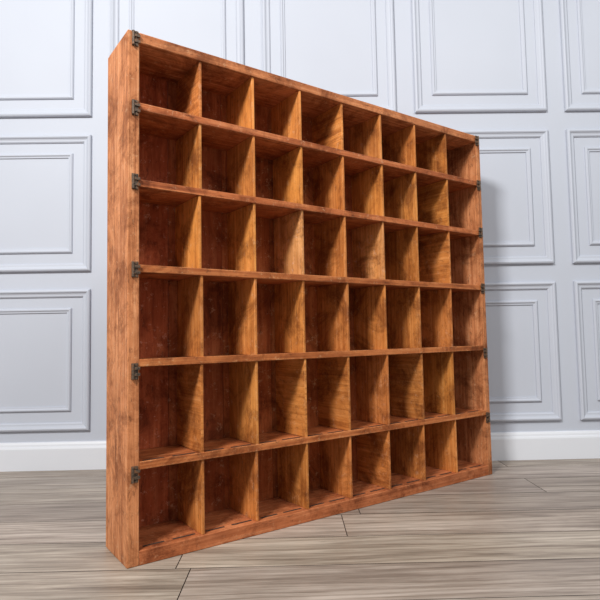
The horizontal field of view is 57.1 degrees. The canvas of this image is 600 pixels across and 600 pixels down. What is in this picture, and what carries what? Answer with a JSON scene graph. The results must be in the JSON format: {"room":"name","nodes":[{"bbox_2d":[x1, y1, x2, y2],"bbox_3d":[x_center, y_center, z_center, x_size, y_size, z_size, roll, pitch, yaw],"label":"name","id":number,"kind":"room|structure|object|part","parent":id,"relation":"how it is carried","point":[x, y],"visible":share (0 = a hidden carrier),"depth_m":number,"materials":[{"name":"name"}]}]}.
{"room":"empty panelled room","nodes":[
{"label":"empty panelled room","id":0,"kind":"room"},
{"bbox_2d":[0,0,599,442],"bbox_3d":[-0.051,-0.662,2.248,6.400,2.600,0.116,-1,-4,-1],"label":"wall","id":1,"kind":"structure","parent":0,"point":[522,77],"depth_m":2.20,"materials":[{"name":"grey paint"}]},
{"bbox_2d":[0,430,599,471],"bbox_3d":[-0.027,0.580,2.117,6.400,0.104,0.018,-1,-4,-1],"label":"baseboard","id":2,"kind":"structure","parent":1,"relation":"attached to","point":[581,444],"depth_m":2.12,"materials":[{"name":"white paint"}]},
{"bbox_2d":[0,458,599,599],"bbox_3d":[0.007,0.500,0.057,6.400,0.004,4.339,-1,-4,-1],"label":"floor","id":3,"kind":"structure","parent":0,"point":[524,529],"depth_m":1.27,"materials":[{"name":"grey wood"}]},
{"bbox_2d":[106,30,491,568],"bbox_3d":[0.095,-0.002,1.649,1.276,1.200,0.164,2,-5,-35],"label":"shelf","id":4,"kind":"object","parent":3,"relation":"on","point":[297,330],"visible":1,"depth_m":1.54,"materials":[{"name":"brown wood"}]},
{"bbox_3d":[0.053,0.003,1.714,1.228,1.192,0.007,2,-5,-35],"label":"panel","id":5,"kind":"part","parent":4,"relation":"part of","materials":[{"name":"brown wood"}]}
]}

